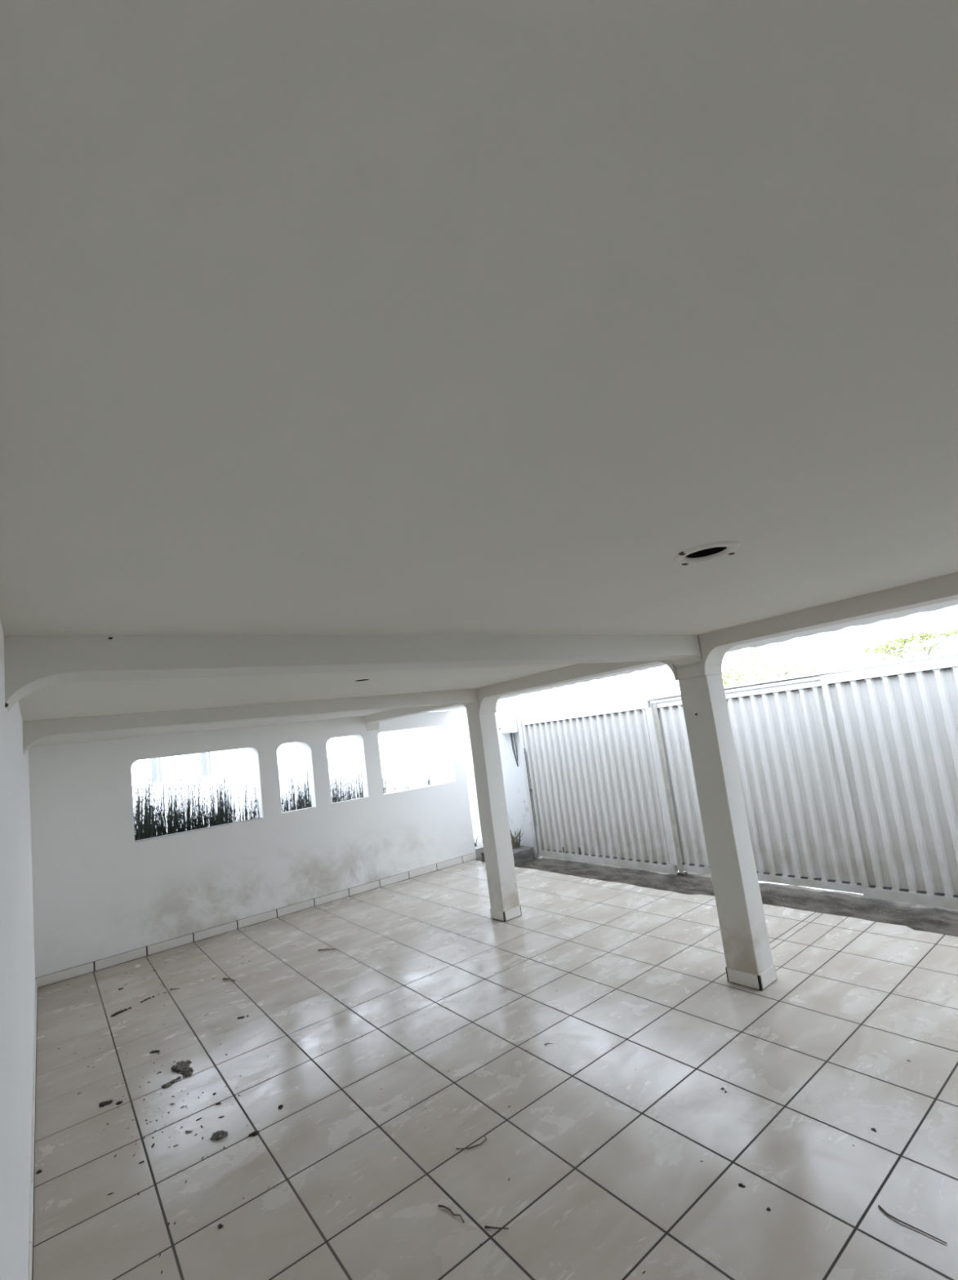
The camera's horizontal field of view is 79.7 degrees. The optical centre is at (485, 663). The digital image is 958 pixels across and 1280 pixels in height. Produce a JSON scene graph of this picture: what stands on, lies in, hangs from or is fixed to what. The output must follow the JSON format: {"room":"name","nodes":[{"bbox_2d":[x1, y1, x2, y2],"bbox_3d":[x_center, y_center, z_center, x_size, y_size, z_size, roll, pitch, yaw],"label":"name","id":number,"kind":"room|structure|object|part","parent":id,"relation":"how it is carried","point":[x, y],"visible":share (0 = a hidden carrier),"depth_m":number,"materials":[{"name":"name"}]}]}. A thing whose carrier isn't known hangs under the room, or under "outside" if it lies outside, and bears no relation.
{"room":"carport","nodes":[
{"label":"carport","id":0,"kind":"room"},
{"bbox_2d":[0,619,35,1279],"bbox_3d":[-1.795,1.240,2.030,0.254,2.520,9.829,-2,-9,-38],"label":"wall","id":1,"kind":"structure","parent":0,"point":[17,958],"depth_m":1.91,"materials":[{"name":"paint"}]},
{"bbox_2d":[27,978,37,1279],"bbox_3d":[-1.613,2.384,2.021,0.014,0.091,9.591,-2,-9,-38],"label":"baseboard","id":2,"kind":"structure","parent":1,"relation":"attached to","point":[32,1166],"depth_m":3.01,"materials":[{"name":"tile"}]},
{"bbox_2d":[28,710,475,977],"bbox_3d":[-2.633,2.031,7.621,5.783,2.519,0.160,-2,-9,-38],"label":"wall","id":3,"kind":"structure","parent":0,"point":[99,893],"depth_m":6.93,"materials":[{"name":"paint"}]},
{"bbox_2d":[134,817,262,842],"bbox_3d":[-3.459,2.013,6.984,1.407,0.005,0.151,-2,-9,-38],"label":"trim","id":4,"kind":"structure","parent":3,"relation":"attached to","point":[255,818],"depth_m":6.93,"materials":[{"name":"paint"}]},
{"bbox_2d":[35,852,475,987],"bbox_3d":[-2.346,3.146,7.482,5.535,0.094,0.018,-2,-9,-38],"label":"baseboard","id":5,"kind":"structure","parent":3,"relation":"attached to","point":[64,975],"depth_m":6.92,"materials":[{"name":"tile"}]},
{"bbox_2d":[281,806,313,813],"bbox_3d":[-2.535,1.970,7.712,0.458,0.005,0.149,-2,-9,-38],"label":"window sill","id":6,"kind":"structure","parent":3,"relation":"attached to","point":[311,806],"depth_m":7.70,"materials":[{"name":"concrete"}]},
{"bbox_2d":[331,796,366,804],"bbox_3d":[-1.958,1.949,8.164,0.558,0.005,0.149,-2,-9,-38],"label":"trim","id":7,"kind":"structure","parent":3,"relation":"attached to","point":[363,797],"depth_m":8.15,"materials":[{"name":"paint"}]},
{"bbox_2d":[132,755,382,834],"bbox_3d":[-6.101,3.081,9.955,9.543,1.886,0.229,-2,-9,-38],"label":"wall","id":8,"kind":"structure","parent":0,"point":[348,766],"depth_m":11.04,"materials":[{"name":"paint"}]},
{"bbox_2d":[150,757,161,783],"bbox_3d":[-5.994,1.407,10.379,0.149,1.486,0.091,-2,-9,-38],"label":"post","id":9,"kind":"object","parent":8,"relation":"on","point":[153,761],"visible":0.36,"depth_m":10.28,"materials":[{"name":"grey paint"}]},
{"bbox_2d":[200,751,211,777],"bbox_3d":[-5.346,1.386,10.886,0.149,1.486,0.091,-2,-9,-38],"label":"post","id":10,"kind":"object","parent":8,"relation":"on","point":[203,755],"visible":0.36,"depth_m":10.79,"materials":[{"name":"grey paint"}]},
{"bbox_2d":[377,693,534,855],"bbox_3d":[-0.847,2.152,11.085,0.171,2.663,5.131,-2,-9,-38],"label":"wall","id":11,"kind":"structure","parent":0,"point":[416,750],"depth_m":10.89,"materials":[{"name":"paint"}]},
{"bbox_2d":[494,696,518,734],"bbox_3d":[0.304,0.803,9.300,0.149,0.657,0.440,-2,-9,-38],"label":"meter box","id":12,"kind":"object","parent":11,"relation":"attached to","point":[505,714],"visible":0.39,"depth_m":9.17,"materials":[{"name":"white plastic"}]},
{"bbox_3d":[0.255,0.804,9.261,0.010,0.623,0.406,-2,-9,-38],"label":"door","id":13,"kind":"part","parent":12,"relation":"part of","materials":[{"name":"white plastic"}]},
{"bbox_2d":[509,733,518,766],"bbox_3d":[0.452,1.385,9.225,0.068,0.545,0.034,-10,-8,24],"label":"cable","id":14,"kind":"object","parent":12,"relation":"hanging from","point":[510,734],"visible":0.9,"depth_m":9.23,"materials":[{"name":"black plastic"}]},
{"bbox_2d":[512,732,517,760],"bbox_3d":[0.480,1.331,9.197,0.030,0.453,0.052,-10,-7,19],"label":"cable","id":15,"kind":"object","parent":12,"relation":"hanging from","point":[513,732],"visible":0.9,"depth_m":9.19,"materials":[{"name":"grey plastic"}]},
{"bbox_2d":[0,0,957,747],"bbox_3d":[-0.397,-0.107,3.515,4.354,0.234,9.989,-2,-9,-38],"label":"ceiling","id":16,"kind":"structure","parent":0,"point":[317,317],"depth_m":0.70,"materials":[{"name":"paint"}]},
{"bbox_2d":[22,688,478,755],"bbox_3d":[-1.675,0.448,5.167,3.890,0.328,0.229,-2,-9,-38],"label":"ceiling beam","id":17,"kind":"structure","parent":16,"relation":"attached to","point":[33,731],"depth_m":4.70,"materials":[{"name":"paint"}]},
{"bbox_2d":[4,635,702,711],"bbox_3d":[-0.044,-0.017,3.063,3.890,0.328,0.238,-2,-9,-38],"label":"ceiling beam","id":18,"kind":"structure","parent":16,"relation":"attached to","point":[32,664],"depth_m":2.38,"materials":[{"name":"paint"}]},
{"bbox_2d":[364,702,466,730],"bbox_3d":[-0.916,0.633,7.512,0.213,0.319,2.565,-2,-9,-38],"label":"ceiling beam","id":19,"kind":"structure","parent":16,"relation":"attached to","point":[371,721],"depth_m":7.74,"materials":[{"name":"paint"}]},
{"bbox_2d":[476,660,677,714],"bbox_3d":[0.749,0.169,5.376,0.226,0.339,2.467,-2,-9,-38],"label":"ceiling beam","id":20,"kind":"structure","parent":16,"relation":"attached to","point":[488,696],"depth_m":5.38,"materials":[{"name":"paint"}]},
{"bbox_2d":[671,540,741,565],"bbox_3d":[0.734,-0.427,1.938,0.221,0.126,0.221,-2,-9,-38],"label":"recessed light opening","id":21,"kind":"object","parent":16,"relation":"in","point":[709,548],"visible":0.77,"depth_m":1.95,"materials":[{"name":"paint"}]},
{"bbox_2d":[697,572,957,675],"bbox_3d":[2.905,-0.444,2.621,0.230,0.338,4.152,-2,-9,-38],"label":"ceiling beam","id":22,"kind":"structure","parent":16,"relation":"attached to","point":[714,645],"depth_m":3.50,"materials":[{"name":"paint"}]},
{"bbox_2d":[32,859,957,1279],"bbox_3d":[0.560,2.396,3.725,5.581,0.057,9.680,-2,-9,-38],"label":"floor","id":23,"kind":"structure","parent":0,"point":[809,1062],"depth_m":3.13,"materials":[{"name":"tile"}]},
{"bbox_2d":[98,1099,112,1106],"bbox_3d":[-2.345,2.707,3.543,0.076,0.019,0.053,-2,-9,-38],"label":"clump","id":24,"kind":"object","parent":23,"relation":"on","point":[102,1104],"visible":1,"depth_m":3.53,"materials":[{"name":"black soil"}]},
{"bbox_2d":[111,1006,131,1017],"bbox_3d":[-3.125,2.977,4.914,0.051,0.013,0.166,-11,-8,29],"label":"clump","id":25,"kind":"object","parent":23,"relation":"on","point":[130,1007],"visible":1,"depth_m":4.90,"materials":[{"name":"black soil"}]},
{"bbox_2d":[149,1049,159,1053],"bbox_3d":[-2.382,2.787,4.126,0.074,0.011,0.039,-7,-7,-6],"label":"clump","id":26,"kind":"object","parent":23,"relation":"on","point":[155,1051],"visible":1,"depth_m":4.12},
{"bbox_2d":[161,1075,181,1088],"bbox_3d":[-2.015,2.685,3.683,0.117,0.011,0.080,-2,-9,-38],"label":"grey lint","id":27,"kind":"object","parent":23,"relation":"on","point":[168,1084],"visible":1,"depth_m":3.67},
{"bbox_2d":[170,1060,192,1077],"bbox_3d":[-2.022,2.697,3.825,0.121,0.025,0.244,-2,-9,-38],"label":"grey lint","id":28,"kind":"object","parent":23,"relation":"on","point":[184,1067],"visible":1,"depth_m":3.82},
{"bbox_2d":[209,1129,227,1140],"bbox_3d":[-1.437,2.534,3.090,0.084,0.022,0.073,-2,-9,-38],"label":"grey lint","id":29,"kind":"object","parent":23,"relation":"on","point":[219,1135],"visible":1,"depth_m":3.08},
{"bbox_2d":[217,1223,223,1228],"bbox_3d":[-1.147,2.430,2.481,0.022,0.008,0.026,-2,-9,-38],"label":"clump","id":30,"kind":"object","parent":23,"relation":"on","point":[220,1225],"visible":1,"depth_m":2.48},
{"bbox_2d":[248,1130,258,1137],"bbox_3d":[-1.242,2.511,3.068,0.055,0.012,0.043,-2,-9,-38],"label":"clump","id":31,"kind":"object","parent":23,"relation":"on","point":[255,1133],"visible":1,"depth_m":3.06,"materials":[{"name":"brown soil"}]},
{"bbox_2d":[437,1204,464,1222],"bbox_3d":[-0.141,2.288,2.393,0.154,0.008,0.020,-13,-9,39],"label":"twig","id":32,"kind":"object","parent":23,"relation":"on","point":[438,1206],"visible":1,"depth_m":2.40,"materials":[{"name":"brown wood"}]},
{"bbox_2d":[455,1136,486,1149],"bbox_3d":[-0.068,2.326,2.773,0.153,0.009,0.041,-4,-8,-25],"label":"twig","id":33,"kind":"object","parent":23,"relation":"on","point":[484,1136],"visible":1,"depth_m":2.76,"materials":[{"name":"brown wood"}]},
{"bbox_2d":[57,939,909,1274],"bbox_3d":[-0.962,2.614,4.172,3.188,0.004,6.760,-1,-9,-41],"label":"debris","id":34,"kind":"object","parent":23,"relation":"on","point":[643,1272],"visible":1,"depth_m":3.28,"materials":[{"name":"black soil"}]},
{"bbox_2d":[465,701,521,921],"bbox_3d":[0.061,1.482,6.286,0.247,2.486,0.249,-2,-9,-38],"label":"pillar","id":35,"kind":"structure","parent":23,"relation":"on","point":[483,736],"depth_m":6.18,"materials":[{"name":"paint"}]},
{"bbox_2d":[484,1225,508,1229],"bbox_3d":[0.042,2.253,2.290,0.099,0.009,0.009,-9,-7,16],"label":"twig","id":36,"kind":"object","parent":23,"relation":"on","point":[485,1226],"visible":1,"depth_m":2.29,"materials":[{"name":"brown wood"}]},
{"bbox_2d":[675,637,776,991],"bbox_3d":[1.724,1.015,4.205,0.235,2.486,0.261,-2,-9,-38],"label":"pillar","id":37,"kind":"structure","parent":23,"relation":"on","point":[736,891],"depth_m":4.11,"materials":[{"name":"paint"}]},
{"bbox_2d":[737,1182,745,1187],"bbox_3d":[1.046,2.134,2.348,0.018,0.005,0.030,-2,-9,-38],"label":"clump","id":38,"kind":"object","parent":23,"relation":"on","point":[740,1184],"visible":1,"depth_m":2.35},
{"bbox_2d":[877,1204,946,1244],"bbox_3d":[1.538,2.036,2.082,0.023,0.008,0.216,-3,-8,-33],"label":"twig","id":39,"kind":"object","parent":23,"relation":"on","point":[878,1206],"visible":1,"depth_m":2.08,"materials":[{"name":"brown wood"}]},
{"bbox_2d":[475,856,957,937],"bbox_3d":[2.859,2.338,5.615,1.086,0.054,9.829,-2,-9,-38],"label":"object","id":40,"kind":"object","parent":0,"point":[944,921],"visible":0.41,"depth_m":5.68,"materials":[{"name":"grey concrete"}]},
{"bbox_2d":[480,845,534,864],"bbox_3d":[0.333,2.968,8.886,0.614,0.183,0.613,-2,-9,-38],"label":"concrete block","id":41,"kind":"object","parent":40,"relation":"on","point":[522,854],"visible":0.38,"depth_m":8.75,"materials":[{"name":"grey concrete"}]},
{"bbox_2d":[509,827,523,848],"bbox_3d":[0.456,2.760,9.036,0.290,0.298,0.339,-6,-7,-13],"label":"weed","id":42,"kind":"object","parent":41,"relation":"on","point":[515,843],"visible":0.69,"depth_m":9.00,"materials":[{"name":"green plant"}]},
{"bbox_2d":[513,693,542,858],"bbox_3d":[0.645,1.654,8.996,0.086,2.743,0.089,-2,-9,-38],"label":"gate post","id":43,"kind":"object","parent":40,"relation":"on","point":[517,702],"visible":0.6,"depth_m":8.96,"materials":[{"name":"white metal"}]},
{"bbox_2d":[522,650,957,719],"bbox_3d":[2.674,0.301,6.481,0.114,0.085,6.811,-2,-9,-38],"label":"track","id":44,"kind":"object","parent":43,"relation":"attached to","point":[811,676],"visible":0.72,"depth_m":5.98,"materials":[{"name":"white metal"}]},
{"bbox_2d":[521,700,677,874],"bbox_3d":[1.429,1.707,7.982,0.091,2.096,2.417,-2,-9,-38],"label":"gate leaf","id":45,"kind":"object","parent":44,"relation":"hanging from","point":[597,789],"visible":1,"depth_m":7.81,"materials":[{"name":"white paint"}]},
{"bbox_3d":[0.690,1.936,8.886,0.029,1.143,0.040,-2,-9,-38],"label":"handle","id":46,"kind":"part","parent":45,"relation":"part of","materials":[{"name":"white metal"}]},
{"bbox_3d":[1.315,0.718,8.110,0.063,0.089,2.411,-2,-9,-38],"label":"rail","id":47,"kind":"part","parent":45,"relation":"part of","materials":[{"name":"white metal"}]},
{"bbox_3d":[1.568,2.692,7.869,0.063,0.094,2.411,-2,-9,-38],"label":"rail","id":48,"kind":"part","parent":45,"relation":"part of","materials":[{"name":"white metal"}]},
{"bbox_2d":[650,679,862,893],"bbox_3d":[2.860,1.323,6.289,0.065,2.048,2.137,-2,-9,-38],"label":"gate leaf","id":49,"kind":"object","parent":44,"relation":"hanging from","point":[796,812],"visible":0.6,"depth_m":5.99,"materials":[{"name":"white paint"}]},
{"bbox_3d":[2.736,0.349,6.408,0.063,0.071,2.137,-2,-9,-38],"label":"rail","id":50,"kind":"part","parent":49,"relation":"part of","materials":[{"name":"white metal"}]},
{"bbox_3d":[2.985,2.295,6.171,0.063,0.074,2.137,-2,-9,-38],"label":"rail","id":51,"kind":"part","parent":49,"relation":"part of","materials":[{"name":"white metal"}]},
{"bbox_2d":[819,655,957,909],"bbox_3d":[4.083,0.945,4.579,0.065,2.082,2.280,-2,-9,-38],"label":"gate leaf","id":52,"kind":"object","parent":44,"relation":"attached to","point":[894,727],"visible":1,"depth_m":5.09,"materials":[{"name":"white paint"}]},
{"bbox_3d":[3.959,-0.037,4.700,0.063,0.089,2.280,-2,-9,-38],"label":"rail","id":53,"kind":"part","parent":52,"relation":"part of","materials":[{"name":"white metal"}]},
{"bbox_3d":[4.210,1.924,4.460,0.063,0.094,2.280,-2,-9,-38],"label":"rail","id":54,"kind":"part","parent":52,"relation":"part of","materials":[{"name":"white metal"}]},
{"bbox_2d":[651,703,687,875],"bbox_3d":[2.237,1.531,7.044,0.080,2.091,0.091,-2,-9,-38],"label":"post","id":55,"kind":"object","parent":40,"relation":"on","point":[681,872],"visible":0.99,"depth_m":7.03,"materials":[{"name":"metal"}]},
{"bbox_3d":[2.366,2.541,6.921,0.080,0.039,0.091,-2,-9,-38],"label":"foot plate","id":56,"kind":"part","parent":55,"relation":"part of","materials":[{"name":"metal"}]},
{"bbox_2d":[677,871,862,894],"bbox_3d":[8.325,2.912,15.304,59.429,0.120,62.857,-2,-9,-38],"label":"street","id":57,"kind":"object","parent":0,"point":[759,882],"depth_m":6.00,"materials":[{"name":"grey asphalt"}]},
{"bbox_2d":[133,777,153,839],"bbox_3d":[-4.118,2.356,6.806,0.420,2.059,0.249,-2,-9,-39],"label":"reed","id":58,"kind":"object","parent":57,"relation":"on","point":[146,811],"visible":0.11,"depth_m":6.88,"materials":[{"name":"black plant"}]},
{"bbox_2d":[133,782,160,833],"bbox_3d":[-4.220,2.449,7.058,0.429,1.963,0.283,-4,-8,-27],"label":"reed","id":59,"kind":"object","parent":57,"relation":"on","point":[141,788],"visible":0.04,"depth_m":7.18,"materials":[{"name":"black plant"}]},
{"bbox_2d":[133,771,162,840],"bbox_3d":[-4.045,2.346,6.864,0.417,2.075,0.235,-5,-7,-15],"label":"reed","id":60,"kind":"object","parent":57,"relation":"on","point":[146,836],"visible":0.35,"depth_m":6.91,"materials":[{"name":"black plant"}]},
{"bbox_2d":[136,783,160,835],"bbox_3d":[-4.128,2.421,7.120,0.487,2.011,0.282,-7,-7,-4],"label":"reed","id":61,"kind":"object","parent":57,"relation":"on","point":[141,814],"visible":0.06,"depth_m":7.14,"materials":[{"name":"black plant"}]},
{"bbox_2d":[133,776,166,839],"bbox_3d":[-4.328,2.434,7.260,0.288,2.068,0.471,-10,-7,22],"label":"reed","id":62,"kind":"object","parent":57,"relation":"on","point":[138,776],"visible":0.08,"depth_m":7.37,"materials":[{"name":"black plant"}]},
{"bbox_2d":[142,798,172,834],"bbox_3d":[-4.173,2.565,7.327,0.249,1.786,0.420,-13,-9,41],"label":"reed","id":63,"kind":"object","parent":57,"relation":"on","point":[171,798],"visible":0.04,"depth_m":7.43,"materials":[{"name":"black plant"}]},
{"bbox_2d":[145,770,177,836],"bbox_3d":[-3.926,2.356,7.048,0.283,2.070,0.429,-14,-9,42],"label":"reed","id":64,"kind":"object","parent":57,"relation":"on","point":[169,824],"visible":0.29,"depth_m":7.12,"materials":[{"name":"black plant"}]},
{"bbox_2d":[146,783,182,835],"bbox_3d":[-3.987,2.469,7.217,0.288,1.903,0.471,-13,-9,41],"label":"reed","id":65,"kind":"object","parent":57,"relation":"on","point":[162,812],"visible":0.08,"depth_m":7.28,"materials":[{"name":"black plant"}]},
{"bbox_2d":[155,786,190,835],"bbox_3d":[-4.025,2.495,7.465,0.382,1.922,0.251,-7,-7,1],"label":"reed","id":66,"kind":"object","parent":57,"relation":"on","point":[179,786],"visible":0.06,"depth_m":7.53,"materials":[{"name":"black plant"}]},
{"bbox_2d":[160,782,195,835],"bbox_3d":[-3.729,2.429,7.096,0.263,1.888,0.473,-11,-8,30],"label":"reed","id":67,"kind":"object","parent":57,"relation":"on","point":[184,796],"visible":0.19,"depth_m":7.08,"materials":[{"name":"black plant"}]},
{"bbox_2d":[163,782,195,833],"bbox_3d":[-3.853,2.427,7.297,0.420,1.971,0.249,-1,-9,-41],"label":"reed","id":68,"kind":"object","parent":57,"relation":"on","point":[169,782],"visible":0.08,"depth_m":7.38,"materials":[{"name":"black plant"}]},
{"bbox_2d":[169,771,217,832],"bbox_3d":[-3.639,2.361,7.175,0.288,2.019,0.471,-11,-8,31],"label":"reed","id":69,"kind":"object","parent":57,"relation":"on","point":[188,807],"visible":0.27,"depth_m":7.24,"materials":[{"name":"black plant"}]},
{"bbox_2d":[177,793,209,831],"bbox_3d":[-3.745,2.545,7.402,0.417,1.736,0.235,-5,-7,-21],"label":"reed","id":70,"kind":"object","parent":57,"relation":"on","point":[197,793],"visible":0.08,"depth_m":7.46,"materials":[{"name":"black plant"}]},
{"bbox_2d":[177,783,208,831],"bbox_3d":[-3.851,2.479,7.558,0.429,1.932,0.283,-5,-7,-17],"label":"reed","id":71,"kind":"object","parent":57,"relation":"on","point":[192,784],"visible":0.06,"depth_m":7.66,"materials":[{"name":"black plant"}]},
{"bbox_2d":[192,775,226,829],"bbox_3d":[-3.481,2.384,7.333,0.420,1.971,0.249,-2,-9,-38],"label":"reed","id":72,"kind":"object","parent":57,"relation":"on","point":[218,809],"visible":0.28,"depth_m":7.39,"materials":[{"name":"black plant"}]},
{"bbox_2d":[201,795,222,826],"bbox_3d":[-3.677,2.554,7.732,0.263,1.782,0.471,-11,-8,26],"label":"reed","id":73,"kind":"object","parent":57,"relation":"on","point":[213,795],"visible":0.06,"depth_m":7.73,"materials":[{"name":"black plant"}]},
{"bbox_2d":[194,786,232,827],"bbox_3d":[-3.545,2.469,7.474,0.429,1.854,0.283,-7,-7,-2],"label":"reed","id":74,"kind":"object","parent":57,"relation":"on","point":[212,787],"visible":0.07,"depth_m":7.56,"materials":[{"name":"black plant"}]},
{"bbox_2d":[208,773,233,826],"bbox_3d":[-3.382,2.382,7.452,0.198,1.979,0.351,-10,-8,23],"label":"reed","id":75,"kind":"object","parent":57,"relation":"on","point":[228,815],"visible":0.3,"depth_m":7.52,"materials":[{"name":"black plant"}]},
{"bbox_2d":[208,777,239,823],"bbox_3d":[-3.571,2.500,7.869,0.243,1.893,0.396,-8,-7,9],"label":"reed","id":76,"kind":"object","parent":57,"relation":"on","point":[224,777],"visible":0.05,"depth_m":8.00,"materials":[{"name":"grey plant"}]},
{"bbox_2d":[213,769,235,822],"bbox_3d":[-3.432,2.421,7.674,0.222,1.968,0.398,-8,-7,9],"label":"reed","id":77,"kind":"object","parent":57,"relation":"on","point":[225,804],"visible":0.22,"depth_m":7.72,"materials":[{"name":"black plant"}]},
{"bbox_2d":[231,786,255,822],"bbox_3d":[-3.200,2.516,7.809,0.396,1.755,0.243,-1,-9,-40],"label":"reed","id":78,"kind":"object","parent":57,"relation":"on","point":[237,786],"visible":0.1,"depth_m":7.88,"materials":[{"name":"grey plant"}]},
{"bbox_2d":[231,785,257,822],"bbox_3d":[-3.121,2.443,7.542,0.361,1.813,0.239,-6,-7,-9],"label":"reed","id":79,"kind":"object","parent":57,"relation":"on","point":[246,792],"visible":0.1,"depth_m":7.62,"materials":[{"name":"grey plant"}]},
{"bbox_2d":[236,789,257,821],"bbox_3d":[-3.273,2.585,7.992,0.354,1.681,0.210,-2,-8,-35],"label":"reed","id":80,"kind":"object","parent":57,"relation":"on","point":[239,789],"visible":0.1,"depth_m":8.08,"materials":[{"name":"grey plant"}]},
{"bbox_2d":[246,786,259,817],"bbox_3d":[-2.957,2.355,7.758,0.413,2.000,0.237,-6,-7,-13],"label":"reed","id":81,"kind":"object","parent":57,"relation":"on","point":[256,786],"visible":0.06,"depth_m":7.72,"materials":[{"name":"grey plant"}]},
{"bbox_2d":[278,773,289,812],"bbox_3d":[-2.884,2.429,8.077,0.327,1.910,0.212,-8,-7,6],"label":"reed","id":82,"kind":"object","parent":57,"relation":"on","point":[281,796],"visible":0.1,"depth_m":8.15,"materials":[{"name":"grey plant"}]},
{"bbox_2d":[287,785,297,810],"bbox_3d":[-2.828,2.564,8.338,0.362,1.692,0.239,-8,-7,3],"label":"reed","id":83,"kind":"object","parent":57,"relation":"on","point":[289,807],"visible":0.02,"depth_m":8.43,"materials":[{"name":"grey plant"}]},
{"bbox_2d":[284,771,302,811],"bbox_3d":[-2.714,2.432,8.236,0.361,1.900,0.239,-1,-10,-43],"label":"reed","id":84,"kind":"object","parent":57,"relation":"on","point":[285,795],"visible":0.14,"depth_m":8.33,"materials":[{"name":"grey plant"}]},
{"bbox_2d":[285,768,309,810],"bbox_3d":[-2.558,2.380,8.009,0.354,1.909,0.210,0,-10,-45],"label":"reed","id":85,"kind":"object","parent":57,"relation":"on","point":[293,794],"visible":0.24,"depth_m":8.05,"materials":[{"name":"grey plant"}]},
{"bbox_2d":[297,781,310,808],"bbox_3d":[-2.676,2.539,8.537,0.222,1.751,0.397,-11,-8,27],"label":"reed","id":86,"kind":"object","parent":57,"relation":"on","point":[297,781],"visible":0.03,"depth_m":8.61,"materials":[{"name":"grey plant"}]},
{"bbox_2d":[297,768,311,808],"bbox_3d":[-2.454,2.387,8.111,0.198,1.894,0.351,-11,-8,25],"label":"reed","id":87,"kind":"object","parent":57,"relation":"on","point":[307,769],"visible":0.12,"depth_m":8.13,"materials":[{"name":"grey plant"}]},
{"bbox_2d":[304,774,311,807],"bbox_3d":[-2.501,2.436,8.404,0.222,1.880,0.398,-13,-9,40],"label":"reed","id":88,"kind":"object","parent":57,"relation":"on","point":[307,775],"visible":0.02,"depth_m":8.38,"materials":[{"name":"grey plant"}]},
{"bbox_2d":[328,776,340,802],"bbox_3d":[-2.252,2.342,8.215,0.362,1.956,0.239,-8,-7,4],"label":"reed","id":89,"kind":"object","parent":57,"relation":"on","point":[329,776],"visible":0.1,"depth_m":8.29,"materials":[{"name":"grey plant"}]},
{"bbox_2d":[331,758,347,802],"bbox_3d":[-2.094,2.355,8.392,0.398,1.933,0.222,-1,-9,-40],"label":"reed","id":90,"kind":"object","parent":57,"relation":"on","point":[335,788],"visible":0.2,"depth_m":8.40,"materials":[{"name":"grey plant"}]},
{"bbox_2d":[331,777,351,799],"bbox_3d":[-2.168,2.562,8.826,0.354,1.647,0.210,-6,-7,-12],"label":"reed","id":91,"kind":"object","parent":57,"relation":"on","point":[350,778],"visible":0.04,"depth_m":8.92,"materials":[{"name":"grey plant"}]},
{"bbox_2d":[334,774,353,801],"bbox_3d":[-2.089,2.514,8.660,0.354,1.683,0.210,-1,-9,-43],"label":"reed","id":92,"kind":"object","parent":57,"relation":"on","point":[335,775],"visible":0.05,"depth_m":8.76,"materials":[{"name":"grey plant"}]},
{"bbox_2d":[340,773,361,800],"bbox_3d":[-1.937,2.461,8.477,0.243,1.706,0.396,-12,-8,33],"label":"reed","id":93,"kind":"object","parent":57,"relation":"on","point":[348,795],"visible":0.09,"depth_m":8.57,"materials":[{"name":"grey plant"}]},
{"bbox_2d":[347,773,363,799],"bbox_3d":[-1.931,2.507,8.839,0.198,1.699,0.351,-11,-8,30],"label":"reed","id":94,"kind":"object","parent":57,"relation":"on","point":[361,773],"visible":0.09,"depth_m":8.91,"materials":[{"name":"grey plant"}]},
{"bbox_2d":[349,771,363,799],"bbox_3d":[-1.931,2.534,9.093,0.322,1.708,0.211,-5,-7,-20],"label":"reed","id":95,"kind":"object","parent":57,"relation":"on","point":[361,771],"visible":0.11,"depth_m":9.11,"materials":[{"name":"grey plant"}]},
{"bbox_2d":[356,774,364,797],"bbox_3d":[-1.715,2.419,8.696,0.354,1.784,0.210,-4,-8,-27],"label":"reed","id":96,"kind":"object","parent":57,"relation":"on","point":[361,775],"visible":0.07,"depth_m":8.67,"materials":[{"name":"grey plant"}]},
{"bbox_2d":[393,764,408,791],"bbox_3d":[-1.273,2.445,9.007,0.361,1.697,0.239,-2,-9,-36],"label":"reed","id":97,"kind":"object","parent":57,"relation":"on","point":[399,765],"visible":0.07,"depth_m":9.12,"materials":[{"name":"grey plant"}]},
{"bbox_2d":[424,768,430,786],"bbox_3d":[-0.848,2.487,9.365,0.243,1.591,0.396,-8,-7,3],"label":"reed","id":98,"kind":"object","parent":57,"relation":"on","point":[428,781],"visible":0.08,"depth_m":9.43,"materials":[{"name":"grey plant"}]},
{"bbox_2d":[474,842,483,857],"bbox_3d":[-0.226,3.182,9.731,0.512,0.164,0.556,-2,-9,-38],"label":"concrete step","id":99,"kind":"structure","parent":57,"relation":"on","point":[479,847],"depth_m":9.51,"materials":[{"name":"white concrete"}]},
{"bbox_2d":[721,648,851,686],"bbox_3d":[5.522,1.145,11.434,2.593,3.157,3.878,-2,-9,-38],"label":"street tree","id":100,"kind":"object","parent":57,"relation":"on","point":[740,676],"visible":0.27,"depth_m":11.48,"materials":[{"name":"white plant"}]},
{"bbox_2d":[859,627,957,662],"bbox_3d":[7.256,0.735,9.222,1.172,2.988,1.776,-2,-9,-38],"label":"street tree","id":101,"kind":"object","parent":57,"relation":"on","point":[884,650],"visible":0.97,"depth_m":9.41,"materials":[{"name":"green plant"}]},
{"bbox_3d":[-0.415,-0.262,3.550,4.377,0.069,10.011,-2,-9,-38],"label":"roof","id":102,"kind":"structure","parent":0,"visible":0},
{"bbox_2d":[431,599,957,711],"bbox_3d":[1.806,-0.187,5.321,1.366,0.293,9.771,-2,-9,-38],"label":"roof eave","id":103,"kind":"object","parent":102,"relation":"attached to","point":[940,606],"visible":0.2,"depth_m":4.66,"materials":[{"name":"paint"}]}
]}

